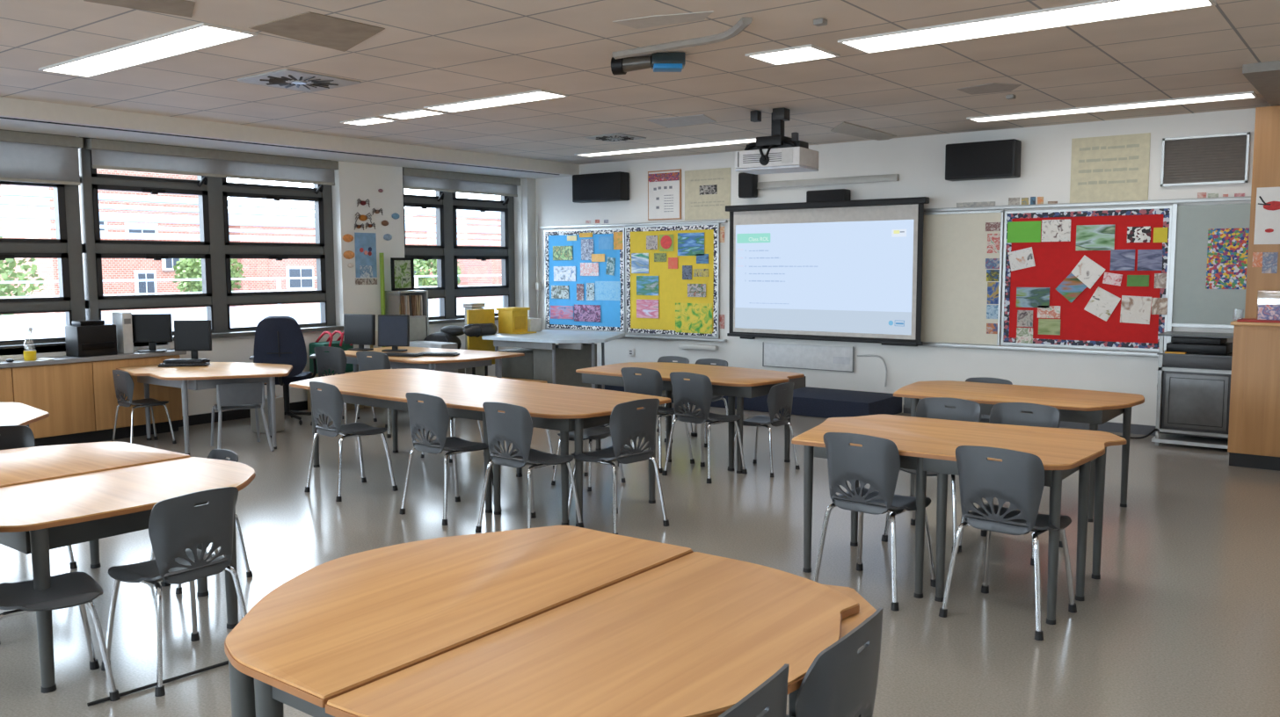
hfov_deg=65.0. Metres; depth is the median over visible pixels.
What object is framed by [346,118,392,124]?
diffuser
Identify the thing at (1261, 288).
panel
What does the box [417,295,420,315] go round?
folder
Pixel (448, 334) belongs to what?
chair
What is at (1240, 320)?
folder
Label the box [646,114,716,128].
tile
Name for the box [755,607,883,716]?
chair
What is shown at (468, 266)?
brick building
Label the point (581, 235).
picture
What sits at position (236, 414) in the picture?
baseboard
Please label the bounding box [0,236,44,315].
tree
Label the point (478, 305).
paper stack
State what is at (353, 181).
wall
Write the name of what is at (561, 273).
picture
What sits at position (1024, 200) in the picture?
picture
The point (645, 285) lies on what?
picture
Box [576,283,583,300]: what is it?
picture
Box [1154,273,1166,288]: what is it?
picture
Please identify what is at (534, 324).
box
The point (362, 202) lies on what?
insect
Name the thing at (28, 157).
roller blind
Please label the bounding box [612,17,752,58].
conduit
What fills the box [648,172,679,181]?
picture
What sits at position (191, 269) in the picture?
tree
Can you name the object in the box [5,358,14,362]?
computer mouse
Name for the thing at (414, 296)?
folder
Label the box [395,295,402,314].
folder
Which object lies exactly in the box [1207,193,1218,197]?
picture
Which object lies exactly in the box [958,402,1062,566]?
chair
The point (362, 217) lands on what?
insect
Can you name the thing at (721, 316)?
picture
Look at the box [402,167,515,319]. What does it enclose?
window
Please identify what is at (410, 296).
folder
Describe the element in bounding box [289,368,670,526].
table
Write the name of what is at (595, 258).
picture
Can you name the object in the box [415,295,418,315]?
folder
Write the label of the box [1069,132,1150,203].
chart
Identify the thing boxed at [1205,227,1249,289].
picture
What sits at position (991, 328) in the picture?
picture
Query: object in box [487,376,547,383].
table
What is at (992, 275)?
picture
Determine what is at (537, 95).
recessed light
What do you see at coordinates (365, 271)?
picture
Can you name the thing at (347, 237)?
creature
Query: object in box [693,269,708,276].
picture
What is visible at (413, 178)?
roller blind
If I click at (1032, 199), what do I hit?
picture
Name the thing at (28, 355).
spray bottle
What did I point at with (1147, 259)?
picture
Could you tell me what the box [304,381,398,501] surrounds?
chair
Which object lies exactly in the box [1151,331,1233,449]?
media cabinet
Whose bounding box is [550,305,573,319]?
picture
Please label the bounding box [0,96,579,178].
bulkhead
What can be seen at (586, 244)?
picture
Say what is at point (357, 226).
insect
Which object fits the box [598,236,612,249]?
picture
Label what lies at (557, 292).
picture
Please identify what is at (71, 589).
chair
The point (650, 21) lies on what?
tile
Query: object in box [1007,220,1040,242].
picture
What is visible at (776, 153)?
projector
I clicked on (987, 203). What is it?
picture
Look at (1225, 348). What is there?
player
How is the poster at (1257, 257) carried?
attached to the panel at (1261, 288)
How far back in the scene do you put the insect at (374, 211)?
11.83 m
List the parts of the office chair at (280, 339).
backrest, seat, arm, arm, armrest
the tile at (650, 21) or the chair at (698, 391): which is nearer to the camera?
the tile at (650, 21)
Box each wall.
[0,136,523,415]
[535,108,1255,426]
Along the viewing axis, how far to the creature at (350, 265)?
11.57 m
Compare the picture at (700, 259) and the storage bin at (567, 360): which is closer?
the storage bin at (567, 360)
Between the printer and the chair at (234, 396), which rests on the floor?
the chair at (234, 396)
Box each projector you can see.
[610,52,685,75]
[734,107,819,174]
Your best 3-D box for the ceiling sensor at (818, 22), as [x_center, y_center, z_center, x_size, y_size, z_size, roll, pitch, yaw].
[0.980,-1.830,5.467,0.060,0.029,0.060,4,7,37]
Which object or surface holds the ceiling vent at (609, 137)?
in the ceiling
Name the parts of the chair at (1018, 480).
leg, leg, backrest, under frame, seat, leg, leg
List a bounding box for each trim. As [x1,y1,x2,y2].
[0,116,559,174]
[172,315,498,341]
[521,178,537,318]
[1242,60,1279,106]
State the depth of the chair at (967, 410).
5.94 m
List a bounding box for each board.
[544,227,625,333]
[625,223,719,338]
[1001,205,1172,351]
[1166,203,1250,343]
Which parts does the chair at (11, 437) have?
backrest, leg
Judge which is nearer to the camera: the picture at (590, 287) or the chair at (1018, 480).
the chair at (1018, 480)
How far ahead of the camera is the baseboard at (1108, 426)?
9.55 m
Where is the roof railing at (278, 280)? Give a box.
[0,274,501,305]
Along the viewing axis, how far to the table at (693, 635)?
2.27 m
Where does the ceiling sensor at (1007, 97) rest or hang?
attached to the ceiling
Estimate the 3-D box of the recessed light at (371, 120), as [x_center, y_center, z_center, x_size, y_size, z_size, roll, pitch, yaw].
[-2.486,-2.175,9.211,0.516,0.013,0.246,4,7,37]
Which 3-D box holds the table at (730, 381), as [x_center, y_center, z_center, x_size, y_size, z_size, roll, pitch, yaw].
[0.432,0.461,8.436,1.856,0.710,1.044,4,7,37]
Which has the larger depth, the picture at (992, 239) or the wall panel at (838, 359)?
the wall panel at (838, 359)
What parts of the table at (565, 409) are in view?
leg, leg, leg, leg, leg, leg, leg, leg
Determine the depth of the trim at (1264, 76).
6.95 m
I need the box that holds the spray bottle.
[23,327,36,361]
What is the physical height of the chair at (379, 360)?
0.806 m
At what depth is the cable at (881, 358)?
10.90 m
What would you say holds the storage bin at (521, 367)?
on the floor
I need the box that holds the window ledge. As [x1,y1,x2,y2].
[0,341,167,356]
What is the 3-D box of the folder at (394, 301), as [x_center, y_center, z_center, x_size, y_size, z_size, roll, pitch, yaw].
[-2.895,-0.618,11.855,0.200,0.247,0.027,4,7,37]
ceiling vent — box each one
[237,68,360,92]
[583,132,646,142]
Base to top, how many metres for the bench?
0.198 m
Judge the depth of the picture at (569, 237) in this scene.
13.45 m
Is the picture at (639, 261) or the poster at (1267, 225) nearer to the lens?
the poster at (1267, 225)
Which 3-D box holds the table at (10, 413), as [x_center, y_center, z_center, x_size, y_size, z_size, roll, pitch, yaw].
[-4.379,0.706,6.268,1.686,0.660,1.286,4,7,37]
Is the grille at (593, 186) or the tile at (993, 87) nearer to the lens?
the tile at (993, 87)
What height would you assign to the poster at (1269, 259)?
0.172 m
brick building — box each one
[0,168,206,315]
[228,209,432,306]
[404,208,502,298]
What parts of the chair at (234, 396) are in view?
leg, leg, seat, backrest, leg, leg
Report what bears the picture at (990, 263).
attached to the whiteboard
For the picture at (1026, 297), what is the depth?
9.88 m
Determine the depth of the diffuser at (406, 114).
8.80 m
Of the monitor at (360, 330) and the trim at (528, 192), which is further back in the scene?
the trim at (528, 192)
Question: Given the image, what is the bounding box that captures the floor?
[0,402,1279,716]
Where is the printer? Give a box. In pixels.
[64,320,117,357]
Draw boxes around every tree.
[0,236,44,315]
[172,258,246,293]
[413,259,461,298]
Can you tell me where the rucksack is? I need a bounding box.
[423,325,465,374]
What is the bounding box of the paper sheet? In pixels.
[36,357,55,360]
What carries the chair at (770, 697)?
on the floor
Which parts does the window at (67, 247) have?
handle, handle, sash, sash, sash, sash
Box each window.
[0,129,86,345]
[78,137,335,334]
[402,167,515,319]
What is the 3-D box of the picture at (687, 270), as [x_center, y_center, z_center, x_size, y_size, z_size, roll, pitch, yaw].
[0.578,-1.059,12.360,0.144,0.172,0.003,4,7,37]
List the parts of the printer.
lid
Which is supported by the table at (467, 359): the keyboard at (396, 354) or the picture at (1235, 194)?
the keyboard at (396, 354)
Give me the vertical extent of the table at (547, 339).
0.800 m
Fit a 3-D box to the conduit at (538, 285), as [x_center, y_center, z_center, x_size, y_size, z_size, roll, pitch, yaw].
[-1.403,-1.140,13.867,0.060,1.700,0.074,4,7,37]
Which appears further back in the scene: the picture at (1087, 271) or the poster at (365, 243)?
the poster at (365, 243)
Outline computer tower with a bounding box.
[111,312,133,353]
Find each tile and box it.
[83,0,195,17]
[248,11,385,51]
[612,10,713,29]
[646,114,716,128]
[830,121,896,140]
[956,82,1021,94]
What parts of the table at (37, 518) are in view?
leg, leg, leg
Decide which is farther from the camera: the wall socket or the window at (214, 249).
the wall socket
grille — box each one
[573,173,618,200]
[738,174,752,196]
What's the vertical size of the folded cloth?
0.014 m
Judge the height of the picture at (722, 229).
0.189 m
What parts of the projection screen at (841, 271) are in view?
casing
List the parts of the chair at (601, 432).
leg, seat, leg, leg, leg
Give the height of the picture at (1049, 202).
0.025 m
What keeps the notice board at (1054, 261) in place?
attached to the wall at (919, 162)
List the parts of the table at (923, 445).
leg, leg, leg, leg, leg, leg, leg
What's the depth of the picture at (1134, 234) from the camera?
9.27 m
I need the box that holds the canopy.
[0,188,501,245]
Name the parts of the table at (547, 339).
leg, leg, leg, leg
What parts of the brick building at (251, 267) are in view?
pane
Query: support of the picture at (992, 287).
attached to the whiteboard
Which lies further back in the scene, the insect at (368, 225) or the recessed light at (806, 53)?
the insect at (368, 225)
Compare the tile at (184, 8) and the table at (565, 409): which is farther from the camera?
the table at (565, 409)
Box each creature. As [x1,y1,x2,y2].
[342,233,353,242]
[342,250,354,259]
[347,262,354,268]
[381,220,388,225]
[383,233,392,240]
[392,213,399,218]
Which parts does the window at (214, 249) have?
sash, sash, handle, sash, sash, handle, stay arm, sash, sash, sash, handle, sash, handle, stay arm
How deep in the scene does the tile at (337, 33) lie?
5.65 m
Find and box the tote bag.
[306,330,363,411]
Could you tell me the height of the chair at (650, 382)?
0.806 m
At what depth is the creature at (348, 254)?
11.54 m
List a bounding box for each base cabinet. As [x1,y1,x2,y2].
[0,355,182,446]
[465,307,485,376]
[1227,318,1279,471]
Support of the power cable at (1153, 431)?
on the floor
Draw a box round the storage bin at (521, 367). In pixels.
[498,348,533,379]
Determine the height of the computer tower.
0.380 m
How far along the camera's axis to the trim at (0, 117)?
9.60 m
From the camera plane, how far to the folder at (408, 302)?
11.90 m
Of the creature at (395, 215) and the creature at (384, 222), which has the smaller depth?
the creature at (384, 222)
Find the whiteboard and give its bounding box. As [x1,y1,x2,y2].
[920,210,1003,345]
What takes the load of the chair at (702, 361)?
on the floor
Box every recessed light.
[38,22,257,77]
[340,116,397,125]
[379,109,446,119]
[423,89,568,112]
[574,137,756,157]
[745,43,840,65]
[837,0,1216,53]
[967,91,1258,122]
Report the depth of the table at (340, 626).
2.58 m
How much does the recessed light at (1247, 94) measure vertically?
0.013 m
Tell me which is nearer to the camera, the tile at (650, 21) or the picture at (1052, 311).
the tile at (650, 21)
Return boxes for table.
[0,402,49,427]
[0,441,190,587]
[0,457,255,693]
[116,362,292,455]
[224,525,692,716]
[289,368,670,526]
[325,552,859,716]
[343,346,524,433]
[481,329,625,389]
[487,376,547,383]
[575,362,806,473]
[791,414,1127,625]
[822,584,876,638]
[893,380,1144,522]
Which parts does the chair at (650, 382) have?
backrest, leg, under frame, seat, leg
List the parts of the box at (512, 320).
lid, panel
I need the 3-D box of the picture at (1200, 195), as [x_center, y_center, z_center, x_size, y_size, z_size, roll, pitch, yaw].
[5.007,-1.454,8.960,0.069,0.054,0.003,4,7,37]
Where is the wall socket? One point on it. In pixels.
(630, 352)
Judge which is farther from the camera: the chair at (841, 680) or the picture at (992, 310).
the picture at (992, 310)
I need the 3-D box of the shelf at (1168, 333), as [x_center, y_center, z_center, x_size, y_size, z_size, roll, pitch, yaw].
[4.906,-0.208,8.774,0.610,0.015,0.470,4,7,37]
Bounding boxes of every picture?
[359,265,372,277]
[393,260,411,288]
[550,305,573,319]
[551,285,568,298]
[552,246,572,260]
[553,266,575,281]
[567,235,576,240]
[574,305,600,322]
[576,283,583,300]
[579,232,592,237]
[580,262,598,276]
[581,239,593,260]
[586,283,594,300]
[591,254,604,261]
[595,281,620,300]
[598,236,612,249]
[605,256,615,276]
[613,232,622,249]
[631,253,648,273]
[636,276,658,295]
[636,299,658,318]
[646,235,657,249]
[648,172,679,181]
[654,253,666,261]
[659,234,673,251]
[668,257,677,269]
[675,302,712,334]
[677,232,704,255]
[682,265,691,279]
[687,283,705,297]
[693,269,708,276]
[696,254,708,263]
[719,314,724,328]
[720,226,724,242]
[956,201,995,207]
[985,222,1000,231]
[985,258,999,269]
[986,269,999,281]
[986,305,998,319]
[986,323,1000,334]
[987,233,999,253]
[987,282,998,304]
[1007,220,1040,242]
[1007,247,1035,271]
[1008,197,1019,204]
[1016,287,1049,307]
[1016,327,1032,343]
[1017,310,1032,327]
[1021,197,1028,204]
[1030,196,1035,204]
[1037,196,1043,204]
[1037,305,1060,318]
[1038,319,1060,334]
[1041,219,1070,241]
[1047,201,1057,203]
[1055,272,1086,303]
[1071,255,1105,288]
[1075,224,1115,250]
[1083,286,1120,321]
[1102,272,1122,285]
[1110,249,1135,270]
[1120,295,1151,324]
[1127,226,1150,242]
[1127,275,1149,286]
[1136,249,1163,270]
[1151,298,1167,314]
[1153,227,1167,242]
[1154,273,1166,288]
[1197,192,1206,198]
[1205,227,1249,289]
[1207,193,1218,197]
[1234,193,1244,196]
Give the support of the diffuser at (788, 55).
attached to the recessed light at (806, 53)
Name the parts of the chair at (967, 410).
leg, leg, seat, backrest, leg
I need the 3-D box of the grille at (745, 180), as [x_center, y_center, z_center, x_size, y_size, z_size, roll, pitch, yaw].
[1.220,-2.009,11.629,0.188,0.251,0.012,4,7,37]
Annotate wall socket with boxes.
[627,348,633,356]
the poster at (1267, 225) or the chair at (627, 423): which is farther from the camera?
the poster at (1267, 225)
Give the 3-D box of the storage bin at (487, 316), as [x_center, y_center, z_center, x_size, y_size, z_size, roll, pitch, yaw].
[-1.884,-0.071,11.777,0.300,1.015,0.420,4,7,37]
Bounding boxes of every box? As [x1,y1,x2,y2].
[495,306,536,334]
[527,318,541,331]
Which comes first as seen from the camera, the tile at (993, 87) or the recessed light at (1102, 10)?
the recessed light at (1102, 10)
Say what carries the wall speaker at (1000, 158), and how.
attached to the wall at (919, 162)
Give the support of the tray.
attached to the wall at (919, 162)
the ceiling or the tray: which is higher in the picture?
the ceiling
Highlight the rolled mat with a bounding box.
[463,323,497,337]
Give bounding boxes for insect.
[354,223,363,230]
[355,212,371,223]
[356,198,370,207]
[365,222,375,229]
[371,208,382,214]
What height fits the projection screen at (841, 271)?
1.542 m
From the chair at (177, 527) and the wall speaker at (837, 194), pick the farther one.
the wall speaker at (837, 194)
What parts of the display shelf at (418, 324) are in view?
panel, panel, panel, panel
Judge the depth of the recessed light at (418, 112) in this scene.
8.77 m
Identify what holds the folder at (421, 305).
on the display shelf at (418, 324)
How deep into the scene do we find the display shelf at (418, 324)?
11.97 m
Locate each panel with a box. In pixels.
[762,341,854,372]
[1244,105,1279,318]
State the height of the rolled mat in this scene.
0.158 m
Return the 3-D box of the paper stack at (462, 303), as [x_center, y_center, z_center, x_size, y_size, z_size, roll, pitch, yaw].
[-1.976,-0.652,11.969,0.140,0.011,0.240,4,7,40]
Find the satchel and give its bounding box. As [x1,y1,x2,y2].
[250,383,284,433]
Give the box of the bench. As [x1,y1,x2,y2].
[604,385,901,418]
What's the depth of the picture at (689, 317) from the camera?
12.35 m
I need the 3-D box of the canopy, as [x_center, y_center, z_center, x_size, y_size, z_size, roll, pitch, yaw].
[-7.706,0.623,26.319,0.400,9.120,52.200,4,7,37]
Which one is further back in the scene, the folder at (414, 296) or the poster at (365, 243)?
the folder at (414, 296)
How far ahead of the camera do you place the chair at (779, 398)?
7.68 m
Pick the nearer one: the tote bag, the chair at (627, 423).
the chair at (627, 423)
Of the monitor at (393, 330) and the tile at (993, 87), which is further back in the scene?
the monitor at (393, 330)
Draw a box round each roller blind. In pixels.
[0,130,83,185]
[85,138,338,185]
[402,167,520,196]
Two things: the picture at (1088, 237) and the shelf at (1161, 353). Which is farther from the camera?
the picture at (1088, 237)
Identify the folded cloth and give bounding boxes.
[1164,351,1186,354]
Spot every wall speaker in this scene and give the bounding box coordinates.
[572,171,629,203]
[738,172,757,198]
[806,189,850,202]
[945,138,1021,181]
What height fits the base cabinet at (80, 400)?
0.745 m
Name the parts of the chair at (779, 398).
leg, leg, under frame, seat, leg, backrest, leg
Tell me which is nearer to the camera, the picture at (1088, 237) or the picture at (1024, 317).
the picture at (1088, 237)
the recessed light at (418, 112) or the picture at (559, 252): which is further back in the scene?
the picture at (559, 252)
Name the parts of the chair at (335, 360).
backrest, leg, leg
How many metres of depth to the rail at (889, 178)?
11.09 m
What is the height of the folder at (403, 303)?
0.236 m
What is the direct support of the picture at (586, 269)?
attached to the notice board at (613, 319)
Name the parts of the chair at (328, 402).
leg, backrest, leg, seat, under frame, leg, leg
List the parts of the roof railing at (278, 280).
post, post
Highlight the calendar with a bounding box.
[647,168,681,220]
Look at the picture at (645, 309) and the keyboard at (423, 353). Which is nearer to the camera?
the keyboard at (423, 353)
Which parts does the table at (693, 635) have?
leg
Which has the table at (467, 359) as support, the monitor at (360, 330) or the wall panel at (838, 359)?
the monitor at (360, 330)
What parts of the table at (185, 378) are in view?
leg, leg, leg, leg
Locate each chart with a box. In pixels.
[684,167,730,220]
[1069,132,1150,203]
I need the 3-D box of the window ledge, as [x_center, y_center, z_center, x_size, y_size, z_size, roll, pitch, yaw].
[-6.552,0.049,7.582,0.140,0.080,6.040,4,7,37]
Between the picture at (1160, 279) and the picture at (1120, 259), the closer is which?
the picture at (1160, 279)
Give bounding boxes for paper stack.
[462,303,485,305]
[462,305,485,306]
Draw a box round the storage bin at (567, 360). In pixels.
[532,342,596,387]
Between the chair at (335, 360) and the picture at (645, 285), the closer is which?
the chair at (335, 360)
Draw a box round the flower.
[660,235,671,248]
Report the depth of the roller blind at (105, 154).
10.18 m
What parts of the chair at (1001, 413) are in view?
leg, backrest, leg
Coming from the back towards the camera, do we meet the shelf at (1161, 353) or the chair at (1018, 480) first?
the shelf at (1161, 353)
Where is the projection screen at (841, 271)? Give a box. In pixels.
[725,196,929,346]
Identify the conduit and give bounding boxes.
[534,213,541,318]
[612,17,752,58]
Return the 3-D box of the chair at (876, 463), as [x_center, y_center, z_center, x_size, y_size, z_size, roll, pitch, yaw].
[1.162,0.739,4.934,0.470,0.806,0.487,4,7,40]
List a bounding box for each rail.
[539,219,727,228]
[621,334,727,342]
[756,174,899,189]
[917,341,1158,357]
[923,196,1250,212]
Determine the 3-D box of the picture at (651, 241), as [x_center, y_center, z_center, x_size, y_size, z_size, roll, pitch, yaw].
[0.149,-1.460,12.650,0.179,0.176,0.003,4,7,37]
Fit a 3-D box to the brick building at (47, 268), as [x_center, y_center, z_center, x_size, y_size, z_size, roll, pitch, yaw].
[-31.985,-4.893,60.080,8.600,14.000,9.600,4,7,37]
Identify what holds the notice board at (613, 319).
attached to the wall at (919, 162)
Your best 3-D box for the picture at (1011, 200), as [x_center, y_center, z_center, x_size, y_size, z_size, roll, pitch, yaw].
[3.702,-1.558,9.950,0.111,0.069,0.003,4,7,37]
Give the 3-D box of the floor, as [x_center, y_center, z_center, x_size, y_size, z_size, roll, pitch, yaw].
[-1.083,1.157,5.394,11.918,0.100,13.844,4,7,37]
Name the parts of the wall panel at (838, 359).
label plate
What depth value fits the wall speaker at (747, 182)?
11.62 m
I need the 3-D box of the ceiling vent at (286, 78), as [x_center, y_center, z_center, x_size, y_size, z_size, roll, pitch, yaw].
[-2.440,-1.983,7.204,0.620,0.021,0.620,4,7,37]
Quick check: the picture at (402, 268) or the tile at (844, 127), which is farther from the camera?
the picture at (402, 268)
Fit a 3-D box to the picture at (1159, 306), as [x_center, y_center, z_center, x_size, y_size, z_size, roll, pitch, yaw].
[4.758,-0.479,9.206,0.131,0.153,0.003,4,7,37]
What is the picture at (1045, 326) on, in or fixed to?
attached to the notice board at (1054, 261)
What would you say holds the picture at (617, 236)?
attached to the notice board at (613, 319)
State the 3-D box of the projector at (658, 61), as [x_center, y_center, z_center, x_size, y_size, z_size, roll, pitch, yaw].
[0.054,-1.872,6.381,0.479,0.116,0.192,0,5,7]
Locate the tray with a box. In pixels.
[678,343,718,350]
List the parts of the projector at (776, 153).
ceiling plate, casing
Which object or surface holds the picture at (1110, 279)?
attached to the notice board at (1054, 261)
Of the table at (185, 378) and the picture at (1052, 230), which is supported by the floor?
the table at (185, 378)
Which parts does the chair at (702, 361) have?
leg, leg, backrest, seat, leg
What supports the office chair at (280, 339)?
on the floor
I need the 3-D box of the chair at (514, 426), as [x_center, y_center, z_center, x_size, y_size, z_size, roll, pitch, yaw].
[-0.664,0.641,6.053,0.470,0.806,0.487,4,7,39]
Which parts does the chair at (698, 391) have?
leg, backrest, leg, seat, leg, under frame, leg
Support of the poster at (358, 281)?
attached to the wall at (353, 181)
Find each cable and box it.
[87,661,228,706]
[857,355,887,386]
[1116,384,1157,438]
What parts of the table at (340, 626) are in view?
leg, leg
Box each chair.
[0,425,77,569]
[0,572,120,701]
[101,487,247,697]
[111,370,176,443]
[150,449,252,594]
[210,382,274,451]
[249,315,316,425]
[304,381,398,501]
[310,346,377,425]
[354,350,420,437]
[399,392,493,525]
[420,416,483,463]
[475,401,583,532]
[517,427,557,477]
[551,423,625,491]
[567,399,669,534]
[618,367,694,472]
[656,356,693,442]
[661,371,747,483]
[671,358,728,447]
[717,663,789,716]
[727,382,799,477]
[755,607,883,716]
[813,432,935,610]
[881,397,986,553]
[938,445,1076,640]
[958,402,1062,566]
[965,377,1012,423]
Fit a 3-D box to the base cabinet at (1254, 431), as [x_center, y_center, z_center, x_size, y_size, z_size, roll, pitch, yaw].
[5.604,0.310,7.537,2.010,1.140,0.700,4,7,37]
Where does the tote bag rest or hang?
on the floor
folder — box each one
[388,295,400,314]
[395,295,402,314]
[397,295,407,314]
[402,296,405,314]
[407,295,409,314]
[408,295,412,316]
[411,295,414,316]
[413,295,415,315]
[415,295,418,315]
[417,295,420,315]
[420,295,422,315]
[1236,319,1279,322]
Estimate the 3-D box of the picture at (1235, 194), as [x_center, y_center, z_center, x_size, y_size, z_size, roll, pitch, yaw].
[5.239,-1.425,8.785,0.080,0.038,0.003,4,7,37]
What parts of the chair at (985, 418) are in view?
seat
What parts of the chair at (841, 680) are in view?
seat, backrest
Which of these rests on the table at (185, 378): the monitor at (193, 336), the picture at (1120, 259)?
the monitor at (193, 336)
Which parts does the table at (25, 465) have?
leg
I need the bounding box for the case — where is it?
[408,341,458,373]
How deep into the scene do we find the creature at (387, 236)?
11.96 m
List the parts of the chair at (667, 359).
leg, seat, backrest, leg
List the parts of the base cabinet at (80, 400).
door, door, door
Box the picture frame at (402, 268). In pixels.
[390,257,414,290]
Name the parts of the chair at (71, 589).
leg, under frame, seat, leg, leg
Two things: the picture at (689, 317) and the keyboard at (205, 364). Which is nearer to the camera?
the keyboard at (205, 364)
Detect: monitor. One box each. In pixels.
[131,313,172,352]
[174,320,211,363]
[343,313,375,351]
[378,314,409,352]
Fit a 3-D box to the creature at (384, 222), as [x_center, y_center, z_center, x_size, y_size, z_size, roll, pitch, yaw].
[-3.027,-1.607,11.935,0.026,0.068,0.110,4,7,37]
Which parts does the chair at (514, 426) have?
leg, backrest, leg, leg, seat, under frame, leg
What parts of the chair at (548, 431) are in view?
leg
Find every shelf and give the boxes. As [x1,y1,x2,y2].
[379,253,429,369]
[1156,349,1232,357]
[1157,331,1233,338]
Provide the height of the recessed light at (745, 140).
0.013 m
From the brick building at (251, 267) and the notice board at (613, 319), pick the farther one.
the brick building at (251, 267)
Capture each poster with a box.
[354,232,377,277]
[355,278,377,284]
[1252,252,1262,267]
[1253,187,1279,244]
[1261,252,1278,273]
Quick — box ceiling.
[0,0,1279,164]
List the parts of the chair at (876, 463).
leg, leg, backrest, under frame, seat, leg, leg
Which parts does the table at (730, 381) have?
leg, leg, leg, leg, leg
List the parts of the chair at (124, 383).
leg, backrest, leg, seat, under frame, leg, leg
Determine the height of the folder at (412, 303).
0.248 m
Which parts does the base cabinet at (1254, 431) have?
door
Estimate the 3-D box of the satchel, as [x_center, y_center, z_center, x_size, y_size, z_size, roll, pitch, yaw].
[-3.607,0.468,9.725,0.260,0.486,0.200,2,6,20]
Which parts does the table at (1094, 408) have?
leg, leg, leg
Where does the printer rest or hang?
on the countertop
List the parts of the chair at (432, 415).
leg, backrest, leg, seat, under frame, leg, leg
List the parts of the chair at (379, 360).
leg, backrest, leg, leg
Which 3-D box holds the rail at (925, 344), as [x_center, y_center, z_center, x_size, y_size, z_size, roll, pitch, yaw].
[3.861,-0.093,9.925,2.430,0.040,0.078,4,7,37]
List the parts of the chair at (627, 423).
leg, under frame, seat, leg, leg, backrest, leg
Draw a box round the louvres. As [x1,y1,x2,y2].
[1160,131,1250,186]
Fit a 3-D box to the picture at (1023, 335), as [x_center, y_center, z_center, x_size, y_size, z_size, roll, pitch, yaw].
[3.811,-0.227,9.961,0.161,0.157,0.003,4,7,37]
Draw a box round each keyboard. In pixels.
[157,362,210,366]
[162,358,210,363]
[384,352,422,356]
[419,352,459,356]
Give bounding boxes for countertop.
[0,349,186,368]
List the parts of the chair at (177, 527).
leg, leg, seat, under frame, leg, backrest, leg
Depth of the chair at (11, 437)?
5.46 m
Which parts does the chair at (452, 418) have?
leg, leg, leg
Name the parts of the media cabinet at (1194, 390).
door, drawer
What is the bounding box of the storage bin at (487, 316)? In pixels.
[466,308,494,376]
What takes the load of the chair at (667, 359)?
on the floor
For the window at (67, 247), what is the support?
in the wall at (353, 181)
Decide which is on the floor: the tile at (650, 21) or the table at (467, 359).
the table at (467, 359)
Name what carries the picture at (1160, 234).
attached to the notice board at (1054, 261)
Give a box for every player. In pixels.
[1166,341,1233,355]
[1170,336,1227,344]
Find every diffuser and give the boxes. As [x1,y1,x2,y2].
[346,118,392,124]
[385,110,439,118]
[752,47,834,64]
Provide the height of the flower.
0.170 m
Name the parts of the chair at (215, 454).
leg, backrest, leg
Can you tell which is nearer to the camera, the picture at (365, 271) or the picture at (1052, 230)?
the picture at (1052, 230)
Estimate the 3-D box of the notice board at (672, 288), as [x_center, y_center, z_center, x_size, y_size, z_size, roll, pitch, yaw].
[0.387,-0.972,12.534,1.424,1.384,0.035,4,7,37]
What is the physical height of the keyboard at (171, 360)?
0.026 m
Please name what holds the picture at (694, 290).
attached to the notice board at (672, 288)
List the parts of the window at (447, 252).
sash, handle, sash, sash, handle, sash, stay arm, sash, sash, sash, handle, sash, handle, stay arm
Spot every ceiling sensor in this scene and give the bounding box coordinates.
[813,18,827,26]
[1005,94,1015,99]
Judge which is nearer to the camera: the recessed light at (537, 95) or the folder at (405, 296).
the recessed light at (537, 95)
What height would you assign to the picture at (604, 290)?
0.252 m
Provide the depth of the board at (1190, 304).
9.00 m
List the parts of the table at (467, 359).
leg, leg, leg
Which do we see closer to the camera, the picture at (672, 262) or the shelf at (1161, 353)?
the shelf at (1161, 353)
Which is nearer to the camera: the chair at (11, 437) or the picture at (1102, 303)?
the chair at (11, 437)
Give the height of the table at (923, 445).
0.735 m
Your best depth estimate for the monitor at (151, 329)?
9.53 m
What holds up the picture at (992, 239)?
attached to the whiteboard
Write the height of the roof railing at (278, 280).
0.580 m
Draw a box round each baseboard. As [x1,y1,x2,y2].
[178,400,307,427]
[903,407,1155,436]
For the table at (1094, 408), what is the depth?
6.56 m
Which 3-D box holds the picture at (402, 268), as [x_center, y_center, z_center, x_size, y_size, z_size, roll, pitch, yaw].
[-2.834,-1.005,11.973,0.010,0.350,0.280,4,7,37]
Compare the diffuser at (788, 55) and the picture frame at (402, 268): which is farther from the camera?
the picture frame at (402, 268)
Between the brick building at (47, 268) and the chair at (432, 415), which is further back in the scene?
the brick building at (47, 268)
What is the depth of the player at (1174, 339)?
8.67 m
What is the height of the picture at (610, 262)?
0.242 m
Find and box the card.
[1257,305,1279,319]
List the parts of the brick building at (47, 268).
pane, pane, pane, pane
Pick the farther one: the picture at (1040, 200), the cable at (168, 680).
the picture at (1040, 200)
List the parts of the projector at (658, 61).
blue panel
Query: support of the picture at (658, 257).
attached to the notice board at (672, 288)
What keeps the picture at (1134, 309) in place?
attached to the notice board at (1054, 261)

